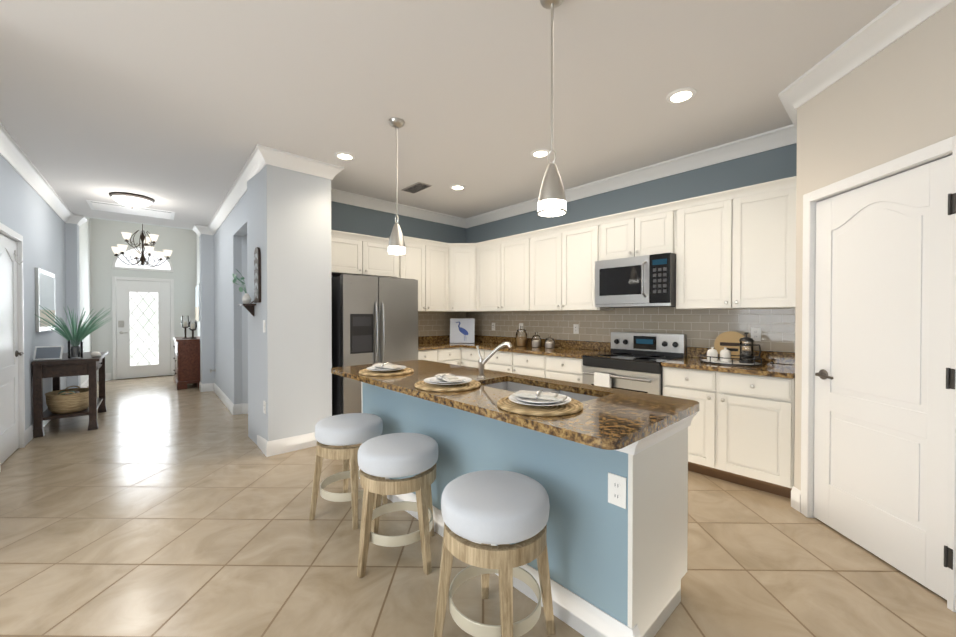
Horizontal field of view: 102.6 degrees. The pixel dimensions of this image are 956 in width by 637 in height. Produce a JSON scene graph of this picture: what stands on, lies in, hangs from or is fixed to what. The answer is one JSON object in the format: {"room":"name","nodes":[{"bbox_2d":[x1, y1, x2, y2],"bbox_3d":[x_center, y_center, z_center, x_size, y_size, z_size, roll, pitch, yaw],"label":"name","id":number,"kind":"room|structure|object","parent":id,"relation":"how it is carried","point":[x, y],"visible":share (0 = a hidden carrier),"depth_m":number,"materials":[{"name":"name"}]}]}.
{"room":"kitchen","nodes":[
{"label":"kitchen","id":0,"kind":"room"},
{"bbox_2d":[0,155,90,429],"bbox_3d":[-5.558,-0.532,4.392,1.192,3.600,7.696,0,1,-42],"label":"wall","id":1,"kind":"structure","parent":0,"point":[42,228],"depth_m":4.71,"materials":[{"name":"grey"}]},
{"bbox_2d":[0,233,23,463],"bbox_3d":[-4.274,0.253,3.484,0.093,2.023,0.764,0,1,-40],"label":"hall door","id":2,"kind":"structure","parent":1,"relation":"in","point":[9,420],"depth_m":3.54,"materials":[{"name":"white wood"}]},
{"bbox_2d":[0,223,24,471],"bbox_3d":[-4.305,0.224,3.460,0.122,2.106,0.892,0,1,-40],"label":"door frame","id":3,"kind":"structure","parent":1,"relation":"attached to","point":[8,232],"depth_m":3.78,"materials":[{"name":"white wood"}]},
{"bbox_2d":[25,420,49,445],"bbox_3d":[-5.396,1.195,4.829,0.114,0.138,2.574,0,1,-42],"label":"baseboard","id":4,"kind":"structure","parent":1,"relation":"attached to","point":[29,431],"depth_m":4.02,"materials":[{"name":"white wood"}]},
{"bbox_2d":[0,122,79,223],"bbox_3d":[-4.433,-1.504,3.749,0.322,0.125,5.430,0,1,-42],"label":"crown molding","id":5,"kind":"structure","parent":1,"relation":"attached to","point":[10,150],"depth_m":3.98,"materials":[{"name":"white wood"}]},
{"bbox_2d":[35,267,55,331],"bbox_3d":[-5.242,-0.225,4.648,0.029,0.720,0.950,0,1,-40],"label":"framed picture","id":6,"kind":"object","parent":1,"relation":"attached to","point":[44,288],"visible":0.79,"depth_m":4.50,"materials":[{"name":"silver metal"}]},
{"bbox_2d":[81,378,88,387],"bbox_3d":[-6.941,1.177,6.742,0.109,0.138,2.377,0,1,-42],"label":"baseboard","id":7,"kind":"structure","parent":1,"relation":"attached to","point":[85,384],"depth_m":6.87,"materials":[{"name":"white wood"}]},
{"bbox_2d":[91,218,190,379],"bbox_3d":[-7.142,-0.568,8.196,1.590,3.600,0.203,0,1,-42],"label":"wall","id":8,"kind":"structure","parent":0,"point":[99,239],"depth_m":7.91,"materials":[{"name":"white paint"}]},
{"bbox_2d":[112,246,173,379],"bbox_3d":[-7.088,-0.162,8.131,0.984,2.790,0.050,0,1,-40],"label":"door frame","id":9,"kind":"structure","parent":8,"relation":"attached to","point":[165,266],"depth_m":8.06,"materials":[{"name":"white wood"}]},
{"bbox_2d":[116,280,170,378],"bbox_3d":[-7.071,0.206,8.114,0.860,2.030,0.093,0,1,-40],"label":"front door","id":10,"kind":"structure","parent":8,"relation":"in","point":[143,328],"depth_m":8.10,"materials":[{"name":"white wood"}]},
{"bbox_2d":[191,230,199,336],"bbox_3d":[-5.634,-0.565,7.895,0.217,3.600,2.518,0,1,-42],"label":"wall","id":11,"kind":"structure","parent":0,"point":[195,256],"depth_m":8.68,"materials":[{"name":"white paint"}]},
{"bbox_2d":[195,284,199,320],"bbox_3d":[-6.045,-0.348,8.260,0.034,0.760,0.900,0,1,-40],"label":"picture","id":12,"kind":"object","parent":11,"relation":"attached to","point":[197,302],"visible":0.79,"depth_m":8.14,"materials":[{"name":"white"}]},
{"bbox_2d":[199,164,331,444],"bbox_3d":[-3.241,-0.162,5.389,0.618,2.840,4.434,0,1,-42],"label":"wall","id":13,"kind":"structure","parent":0,"point":[290,349],"depth_m":3.84,"materials":[{"name":"grey paint"}]},
{"bbox_2d":[199,382,271,456],"bbox_3d":[-3.402,1.191,5.256,0.218,0.138,4.466,0,1,-42],"label":"baseboard","id":14,"kind":"structure","parent":13,"relation":"attached to","point":[265,446],"depth_m":5.11,"materials":[{"name":"white wood"}]},
{"bbox_2d":[193,144,295,236],"bbox_3d":[-3.400,-1.517,5.169,0.301,0.125,4.532,0,1,-42],"label":"crown molding","id":15,"kind":"structure","parent":13,"relation":"attached to","point":[261,155],"depth_m":4.04,"materials":[{"name":"white wood"}]},
{"bbox_2d":[232,247,260,315],"bbox_3d":[-2.349,-0.369,3.834,0.195,0.685,0.507,0,1,-42],"label":"wall decor","id":16,"kind":"object","parent":13,"relation":"attached to","point":[247,304],"visible":1,"depth_m":3.78,"materials":[{"name":"brown wood"}]},
{"bbox_2d":[263,401,265,413],"bbox_3d":[-2.029,0.835,3.638,0.008,0.116,0.072,0,1,-42],"label":"outlet","id":17,"kind":"object","parent":13,"relation":"attached to","point":[264,406],"visible":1,"depth_m":3.63,"materials":[{"name":"white plastic"}]},
{"bbox_2d":[263,320,265,332],"bbox_3d":[-2.030,0.065,3.630,0.010,0.116,0.072,0,1,-42],"label":"light switch","id":18,"kind":"object","parent":13,"relation":"attached to","point":[264,326],"visible":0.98,"depth_m":3.62,"materials":[{"name":"white plastic"}]},
{"bbox_2d":[272,432,316,455],"bbox_3d":[-1.738,1.205,3.763,0.516,0.138,0.016,0,1,-42],"label":"baseboard","id":19,"kind":"structure","parent":13,"relation":"attached to","point":[281,446],"depth_m":3.71,"materials":[{"name":"white wood"}]},
{"bbox_2d":[288,153,335,179],"bbox_3d":[-1.647,-1.504,3.767,0.390,0.125,0.095,0,1,-42],"label":"crown molding","id":20,"kind":"structure","parent":13,"relation":"attached to","point":[306,165],"depth_m":3.78,"materials":[{"name":"white wood"}]},
{"bbox_2d":[331,165,343,191],"bbox_3d":[-1.656,-1.508,4.174,0.095,0.125,0.707,0,1,-42],"label":"crown molding","id":21,"kind":"structure","parent":13,"relation":"attached to","point":[338,168],"depth_m":3.93,"materials":[{"name":"white"}]},
{"bbox_2d":[331,201,466,336],"bbox_3d":[-1.143,-0.161,5.377,2.460,2.840,0.120,0,1,-42],"label":"wall","id":22,"kind":"structure","parent":0,"point":[344,217],"depth_m":5.17,"materials":[{"name":"blue paint"}]},
{"bbox_2d":[331,230,398,277],"bbox_3d":[-1.500,-0.771,4.697,0.999,0.472,0.368,0,1,-42],"label":"upper cabinet","id":23,"kind":"object","parent":22,"relation":"attached to","point":[351,253],"depth_m":4.55,"materials":[{"name":"white wood"}]},
{"bbox_2d":[331,188,463,227],"bbox_3d":[-1.113,-1.518,5.246,2.344,0.125,0.095,0,1,-42],"label":"crown molding","id":24,"kind":"structure","parent":22,"relation":"attached to","point":[340,196],"depth_m":5.20,"materials":[{"name":"white wood"}]},
{"bbox_2d":[399,236,446,311],"bbox_3d":[-0.786,-0.600,5.350,0.877,0.975,0.373,0,1,-42],"label":"upper cabinet","id":25,"kind":"object","parent":22,"relation":"attached to","point":[424,261],"depth_m":5.26,"materials":[{"name":"white wood"}]},
{"bbox_2d":[418,312,465,335],"bbox_3d":[-0.725,0.051,5.671,1.433,0.385,0.007,0,1,-42],"label":"tile backsplash","id":26,"kind":"structure","parent":22,"relation":"attached to","point":[433,323],"depth_m":5.75,"materials":[{"name":"beige tile"}]},
{"bbox_2d":[447,243,474,311],"bbox_3d":[-0.214,-0.603,5.676,0.665,0.975,0.665,0,1,-42],"label":"upper cabinet","id":27,"kind":"object","parent":22,"relation":"attached to","point":[460,256],"depth_m":5.50,"materials":[{"name":"white wood"}]},
{"bbox_2d":[0,0,897,229],"bbox_3d":[-3.962,-2.003,3.424,9.800,0.880,11.576,0,1,-42],"label":"ceiling","id":28,"kind":"structure","parent":0,"point":[181,109],"depth_m":2.57,"materials":[{"name":"white paint"}]},
{"bbox_2d":[86,200,174,219],"bbox_3d":[-4.990,-1.575,5.550,0.920,0.015,0.560,0,1,-40],"label":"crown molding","id":29,"kind":"structure","parent":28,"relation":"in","point":[117,208],"depth_m":5.50,"materials":[{"name":"white wood"}]},
{"bbox_2d":[109,192,154,207],"bbox_3d":[-4.465,-1.507,4.947,0.444,0.140,0.444,0,1,-40],"label":"light","id":30,"kind":"object","parent":28,"relation":"attached to","point":[131,200],"visible":1,"depth_m":4.84,"materials":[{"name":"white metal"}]},
{"bbox_2d":[111,224,171,266],"bbox_3d":[-6.361,-1.687,7.258,0.890,1.342,0.890,0,1,-40],"label":"chandelier","id":31,"kind":"object","parent":28,"relation":"hanging from","point":[149,249],"visible":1,"depth_m":7.22,"materials":[{"name":"white glass"}]},
{"bbox_2d":[334,152,354,159],"bbox_3d":[-1.271,-1.559,3.659,0.190,0.011,0.190,0,1,-42],"label":"recessed light","id":32,"kind":"object","parent":28,"relation":"in","point":[345,155],"visible":1,"depth_m":3.65,"materials":[{"name":"white"}]},
{"bbox_2d":[388,118,405,254],"bbox_3d":[-0.641,-1.039,3.021,0.138,1.040,0.138,0,1,-42],"label":"pendant light","id":33,"kind":"object","parent":28,"relation":"hanging from","point":[396,245],"visible":1,"depth_m":2.99,"materials":[{"name":"silver metal"}]},
{"bbox_2d":[401,182,431,193],"bbox_3d":[-0.736,-1.567,4.570,0.180,0.011,0.380,0,1,-42],"label":"ceiling vent","id":34,"kind":"object","parent":28,"relation":"in","point":[416,187],"visible":1,"depth_m":4.54,"materials":[{"name":"grey metal"}]},
{"bbox_2d":[450,184,465,189],"bbox_3d":[-0.241,-1.567,4.548,0.190,0.011,0.190,0,1,-42],"label":"recessed light","id":35,"kind":"object","parent":28,"relation":"in","point":[457,187],"visible":1,"depth_m":4.54,"materials":[{"name":"white"}]},
{"bbox_2d":[530,149,549,157],"bbox_3d":[0.588,-1.558,3.599,0.190,0.011,0.190,0,1,-42],"label":"recessed light","id":36,"kind":"object","parent":28,"relation":"in","point":[538,153],"visible":0.96,"depth_m":3.59,"materials":[{"name":"white"}]},
{"bbox_2d":[537,0,566,216],"bbox_3d":[0.354,-1.028,1.831,0.138,1.040,0.138,0,1,-42],"label":"pendant light","id":37,"kind":"object","parent":28,"relation":"hanging from","point":[552,200],"visible":1,"depth_m":1.81,"materials":[{"name":"silver metal"}]},
{"bbox_2d":[666,87,696,102],"bbox_3d":[1.410,-1.550,2.657,0.190,0.011,0.190,0,1,-42],"label":"recessed light","id":38,"kind":"object","parent":28,"relation":"in","point":[680,95],"visible":1,"depth_m":2.65,"materials":[{"name":"white"}]},
{"bbox_2d":[0,375,955,636],"bbox_3d":[-4.030,1.338,3.308,10.100,0.120,11.450,0,1,-42],"label":"floor","id":39,"kind":"structure","parent":0,"point":[156,507],"depth_m":2.08,"materials":[{"name":"tile"}]},
{"bbox_2d":[31,351,107,437],"bbox_3d":[-4.937,0.855,4.687,0.525,0.820,1.160,0,1,-40],"label":"console table","id":40,"kind":"object","parent":39,"relation":"on","point":[66,366],"visible":0.9,"depth_m":4.33,"materials":[{"name":"brown wood"}]},
{"bbox_2d":[33,346,63,359],"bbox_3d":[-4.783,0.373,4.268,0.220,0.151,0.081,0,1,-30],"label":"picture frame","id":41,"kind":"object","parent":40,"relation":"on","point":[48,352],"visible":0.98,"depth_m":4.25,"materials":[{"name":"white"}]},
{"bbox_2d":[44,385,88,413],"bbox_3d":[-4.785,0.938,4.489,0.394,0.257,0.516,0,1,-40],"label":"basket","id":42,"kind":"object","parent":40,"relation":"on","point":[66,400],"visible":0.96,"depth_m":4.35,"materials":[{"name":"brown wicker"}]},
{"bbox_2d":[34,305,110,357],"bbox_3d":[-4.689,0.143,4.457,0.621,0.608,0.620,0,1,-40],"label":"potted plant","id":43,"kind":"object","parent":40,"relation":"on","point":[76,338],"visible":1,"depth_m":4.42,"materials":[{"name":"green plant"}]},
{"bbox_2d":[90,351,100,356],"bbox_3d":[-4.548,0.413,4.554,0.097,0.065,0.123,0,1,-40],"label":"decor","id":44,"kind":"object","parent":40,"relation":"on","point":[95,354],"visible":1,"depth_m":4.53,"materials":[{"name":"beige ceramic"}]},
{"bbox_2d":[173,336,199,389],"bbox_3d":[-5.523,0.798,7.323,0.459,0.885,1.140,0,1,-40],"label":"chest","id":45,"kind":"object","parent":39,"relation":"on","point":[187,361],"visible":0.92,"depth_m":6.88,"materials":[{"name":"brown wood"}]},
{"bbox_2d":[181,316,188,338],"bbox_3d":[-5.444,0.146,7.122,0.124,0.420,0.124,0,1,-40],"label":"candle holder","id":46,"kind":"object","parent":45,"relation":"on","point":[184,324],"visible":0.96,"depth_m":7.11,"materials":[{"name":"brown metal"}]},
{"bbox_2d":[189,320,196,338],"bbox_3d":[-5.252,0.187,7.050,0.124,0.340,0.124,0,1,-40],"label":"candle holder","id":47,"kind":"object","parent":45,"relation":"on","point":[193,326],"visible":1,"depth_m":7.04,"materials":[{"name":"brown metal"}]},
{"bbox_2d":[309,413,387,529],"bbox_3d":[-0.860,0.978,2.568,0.489,0.615,0.489,0,1,-42],"label":"stool","id":48,"kind":"object","parent":39,"relation":"on","point":[345,431],"visible":0.85,"depth_m":2.41,"materials":[{"name":"fabric"}]},
{"bbox_2d":[331,274,417,415],"bbox_3d":[-1.298,0.384,4.529,0.916,1.725,0.868,0,1,-42],"label":"fridge","id":49,"kind":"object","parent":39,"relation":"on","point":[374,319],"visible":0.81,"depth_m":4.14,"materials":[{"name":"grey metal"}]},
{"bbox_2d":[357,433,438,577],"bbox_3d":[-0.434,0.982,2.103,0.501,0.615,0.501,0,1,-42],"label":"stool","id":50,"kind":"object","parent":39,"relation":"on","point":[381,457],"visible":1,"depth_m":1.95,"materials":[{"name":"fabric"}]},
{"bbox_2d":[418,347,462,365],"bbox_3d":[-0.727,0.823,5.220,0.810,0.874,0.660,0,1,-42],"label":"base cabinet","id":51,"kind":"object","parent":39,"relation":"on","point":[454,356],"depth_m":5.10,"materials":[{"name":"white wood"}]},
{"bbox_2d":[418,336,459,349],"bbox_3d":[-0.751,0.318,5.216,0.780,0.135,0.630,0,1,-42],"label":"countertop","id":52,"kind":"structure","parent":51,"relation":"on","point":[424,342],"depth_m":5.53,"materials":[{"name":"stone"}]},
{"bbox_2d":[442,335,610,358],"bbox_3d":[0.422,0.320,4.997,0.655,0.135,2.536,0,1,-42],"label":"countertop","id":53,"kind":"structure","parent":51,"relation":"on","point":[571,349],"depth_m":4.65,"materials":[{"name":"stone"}]},
{"bbox_2d":[450,318,474,342],"bbox_3d":[-0.230,0.165,5.644,0.360,0.360,0.132,0,1,3],"label":"framed picture","id":54,"kind":"object","parent":53,"relation":"on","point":[462,330],"visible":0.98,"depth_m":5.61,"materials":[{"name":"white paper"}]},
{"bbox_2d":[516,326,526,346],"bbox_3d":[0.572,0.218,5.039,0.150,0.265,0.150,0,1,-42],"label":"jar","id":55,"kind":"object","parent":53,"relation":"on","point":[521,341],"visible":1,"depth_m":4.99,"materials":[{"name":"clear glass"}]},
{"bbox_2d":[531,332,540,347],"bbox_3d":[0.742,0.255,4.869,0.124,0.195,0.124,0,1,-42],"label":"jar","id":56,"kind":"object","parent":53,"relation":"on","point":[536,343],"visible":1,"depth_m":4.83,"materials":[{"name":"clear glass"}]},
{"bbox_2d":[545,334,554,348],"bbox_3d":[0.883,0.269,4.714,0.124,0.170,0.124,0,1,-42],"label":"jar","id":57,"kind":"object","parent":53,"relation":"on","point":[549,345],"visible":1,"depth_m":4.68,"materials":[{"name":"clear glass"}]},
{"bbox_2d":[433,470,554,636],"bbox_3d":[0.068,0.987,1.547,0.434,0.615,0.434,0,1,-42],"label":"stool","id":58,"kind":"object","parent":39,"relation":"on","point":[502,510],"visible":1,"depth_m":1.42,"materials":[{"name":"fabric"}]},
{"bbox_2d":[463,348,583,383],"bbox_3d":[0.434,0.825,5.013,0.622,0.874,2.535,0,1,-42],"label":"base cabinet","id":59,"kind":"object","parent":39,"relation":"on","point":[558,368],"depth_m":4.39,"materials":[{"name":"white wood"}]},
{"bbox_2d":[357,380,696,636],"bbox_3d":[0.011,0.850,2.430,0.600,0.872,2.320,0,1,-42],"label":"kitchen island","id":60,"kind":"object","parent":39,"relation":"on","point":[616,571],"depth_m":1.63,"materials":[{"name":"blue paint"}]},
{"bbox_2d":[331,360,699,451],"bbox_3d":[-0.050,0.394,2.359,0.840,0.035,2.336,0,1,-42],"label":"island countertop","id":61,"kind":"structure","parent":60,"relation":"on","point":[613,420],"depth_m":1.72,"materials":[{"name":"brown stone"}]},
{"bbox_2d":[359,363,413,375],"bbox_3d":[-0.645,0.339,2.705,0.377,0.068,0.377,0,1,-42],"label":"place setting","id":62,"kind":"object","parent":61,"relation":"on","point":[384,369],"visible":1,"depth_m":2.65,"materials":[{"name":"ceramic"}]},
{"bbox_2d":[415,373,480,391],"bbox_3d":[-0.172,0.344,2.188,0.377,0.068,0.377,0,1,-42],"label":"place setting","id":63,"kind":"object","parent":61,"relation":"on","point":[445,382],"visible":1,"depth_m":2.13,"materials":[{"name":"ceramic"}]},
{"bbox_2d":[476,342,511,377],"bbox_3d":[0.098,0.258,2.431,0.107,0.236,0.240,0,1,-42],"label":"faucet","id":64,"kind":"object","parent":61,"relation":"on","point":[481,361],"visible":1,"depth_m":2.45,"materials":[{"name":"silver metal"}]},
{"bbox_2d":[497,390,582,415],"bbox_3d":[0.274,0.349,1.702,0.377,0.068,0.377,0,1,-42],"label":"place setting","id":65,"kind":"object","parent":61,"relation":"on","point":[534,403],"visible":1,"depth_m":1.64,"materials":[{"name":"ceramic"}]},
{"bbox_2d":[491,380,594,399],"bbox_3d":[0.317,0.511,2.137,0.384,0.217,0.784,0,1,-42],"label":"sink","id":66,"kind":"object","parent":61,"relation":"in","point":[515,385],"depth_m":2.36,"materials":[{"name":"silver metal"}]},
{"bbox_2d":[608,472,625,508],"bbox_3d":[0.532,0.655,1.467,0.008,0.116,0.072,0,1,-42],"label":"outlet","id":67,"kind":"object","parent":60,"relation":"attached to","point":[616,490],"visible":1,"depth_m":1.46,"materials":[{"name":"white plastic"}]},
{"bbox_2d":[583,332,686,394],"bbox_3d":[1.515,0.709,3.765,0.697,1.130,0.754,0,1,-42],"label":"range","id":68,"kind":"object","parent":39,"relation":"on","point":[630,361],"visible":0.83,"depth_m":3.70,"materials":[{"name":"grey metal"}]},
{"bbox_2d":[594,372,610,387],"bbox_3d":[1.181,0.658,3.630,0.038,0.294,0.160,0,1,-42],"label":"towel","id":69,"kind":"object","parent":68,"relation":"hanging from","point":[602,379],"visible":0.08,"depth_m":3.61,"materials":[{"name":"white fabric"}]},
{"bbox_2d":[662,366,794,498],"bbox_3d":[2.101,0.842,3.181,0.639,0.875,0.891,0,1,-42],"label":"base cabinet","id":70,"kind":"object","parent":39,"relation":"on","point":[741,429],"visible":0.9,"depth_m":2.89,"materials":[{"name":"white wood"}]},
{"bbox_2d":[661,347,794,378],"bbox_3d":[2.105,0.337,3.180,0.628,0.135,0.891,0,1,-42],"label":"countertop","id":71,"kind":"structure","parent":70,"relation":"on","point":[778,364],"depth_m":3.14,"materials":[{"name":"stone"}]},
{"bbox_2d":[700,331,761,365],"bbox_3d":[2.129,0.235,3.224,0.344,0.265,0.439,0,1,-42],"label":"tray","id":72,"kind":"object","parent":71,"relation":"on","point":[731,347],"visible":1,"depth_m":3.24,"materials":[{"name":"black"}]},
{"bbox_2d":[467,143,796,352],"bbox_3d":[1.269,-0.155,4.660,0.120,2.840,4.435,0,1,-42],"label":"wall","id":73,"kind":"structure","parent":0,"point":[768,165],"depth_m":3.89,"materials":[{"name":"blue paint"}]},
{"bbox_2d":[475,231,534,311],"bbox_3d":[0.412,-0.599,5.208,0.373,0.975,1.129,0,1,-42],"label":"upper cabinet","id":74,"kind":"object","parent":73,"relation":"attached to","point":[504,266],"depth_m":5.06,"materials":[{"name":"white wood"}]},
{"bbox_2d":[535,217,613,310],"bbox_3d":[1.056,-0.593,4.546,0.318,0.975,1.026,0,1,-42],"label":"upper cabinet","id":75,"kind":"object","parent":73,"relation":"attached to","point":[566,255],"depth_m":4.36,"materials":[{"name":"white wood"}]},
{"bbox_2d":[466,307,794,351],"bbox_3d":[1.226,0.061,4.610,0.007,0.385,4.191,0,1,-42],"label":"tile backsplash","id":76,"kind":"structure","parent":73,"relation":"attached to","point":[703,327],"depth_m":3.98,"materials":[{"name":"grey tile"}]},
{"bbox_2d":[573,324,578,333],"bbox_3d":[1.189,0.116,4.640,0.008,0.116,0.072,0,1,-42],"label":"outlet","id":77,"kind":"object","parent":76,"relation":"attached to","point":[575,328],"visible":1,"depth_m":4.64,"materials":[{"name":"white plastic"}]},
{"bbox_2d":[751,327,760,340],"bbox_3d":[2.404,0.128,3.313,0.008,0.116,0.072,0,1,-42],"label":"outlet","id":78,"kind":"object","parent":76,"relation":"attached to","point":[755,334],"visible":1,"depth_m":3.31,"materials":[{"name":"white plastic"}]},
{"bbox_2d":[464,128,796,227],"bbox_3d":[1.196,-1.511,4.567,0.095,0.125,4.215,0,1,-42],"label":"crown molding","id":79,"kind":"structure","parent":73,"relation":"attached to","point":[769,140],"depth_m":3.84,"materials":[{"name":"white wood"}]},
{"bbox_2d":[599,201,674,260],"bbox_3d":[1.660,-0.843,3.884,0.318,0.462,0.760,0,1,-42],"label":"upper cabinet","id":80,"kind":"object","parent":73,"relation":"attached to","point":[642,231],"depth_m":3.76,"materials":[{"name":"white wood"}]},
{"bbox_2d":[595,253,675,307],"bbox_3d":[1.597,-0.366,3.830,0.486,0.478,0.754,0,1,-42],"label":"microwave","id":81,"kind":"object","parent":80,"relation":"attached to","point":[644,281],"visible":1,"depth_m":3.67,"materials":[{"name":"grey metal"}]},
{"bbox_2d":[671,176,796,308],"bbox_3d":[2.220,-0.581,3.276,0.318,0.975,0.892,0,1,-42],"label":"upper cabinet","id":82,"kind":"object","parent":73,"relation":"attached to","point":[733,248],"depth_m":3.14,"materials":[{"name":"white wood"}]},
{"bbox_2d":[794,0,955,490],"bbox_3d":[-0.532,-0.107,-0.421,9.640,2.840,0.825,0,1,-42],"label":"wall","id":83,"kind":"structure","parent":0,"point":[895,99],"depth_m":2.06,"materials":[{"name":"beige paint"}]},
{"bbox_2d":[778,0,947,139],"bbox_3d":[2.256,-1.491,2.349,1.289,0.125,0.678,0,1,-42],"label":"crown molding","id":84,"kind":"structure","parent":83,"relation":"attached to","point":[894,22],"depth_m":2.11,"materials":[{"name":"white wood"}]},
{"bbox_2d":[801,135,955,612],"bbox_3d":[2.180,0.237,2.087,0.122,2.106,0.890,0,1,3],"label":"door frame","id":85,"kind":"structure","parent":83,"relation":"attached to","point":[930,153],"depth_m":2.27,"materials":[{"name":"white wood"}]},
{"bbox_2d":[813,155,955,599],"bbox_3d":[2.141,0.266,2.076,0.092,2.021,0.784,0,1,3],"label":"pantry door","id":86,"kind":"structure","parent":83,"relation":"in","point":[884,378],"depth_m":2.01,"materials":[{"name":"white wood"}]}
]}

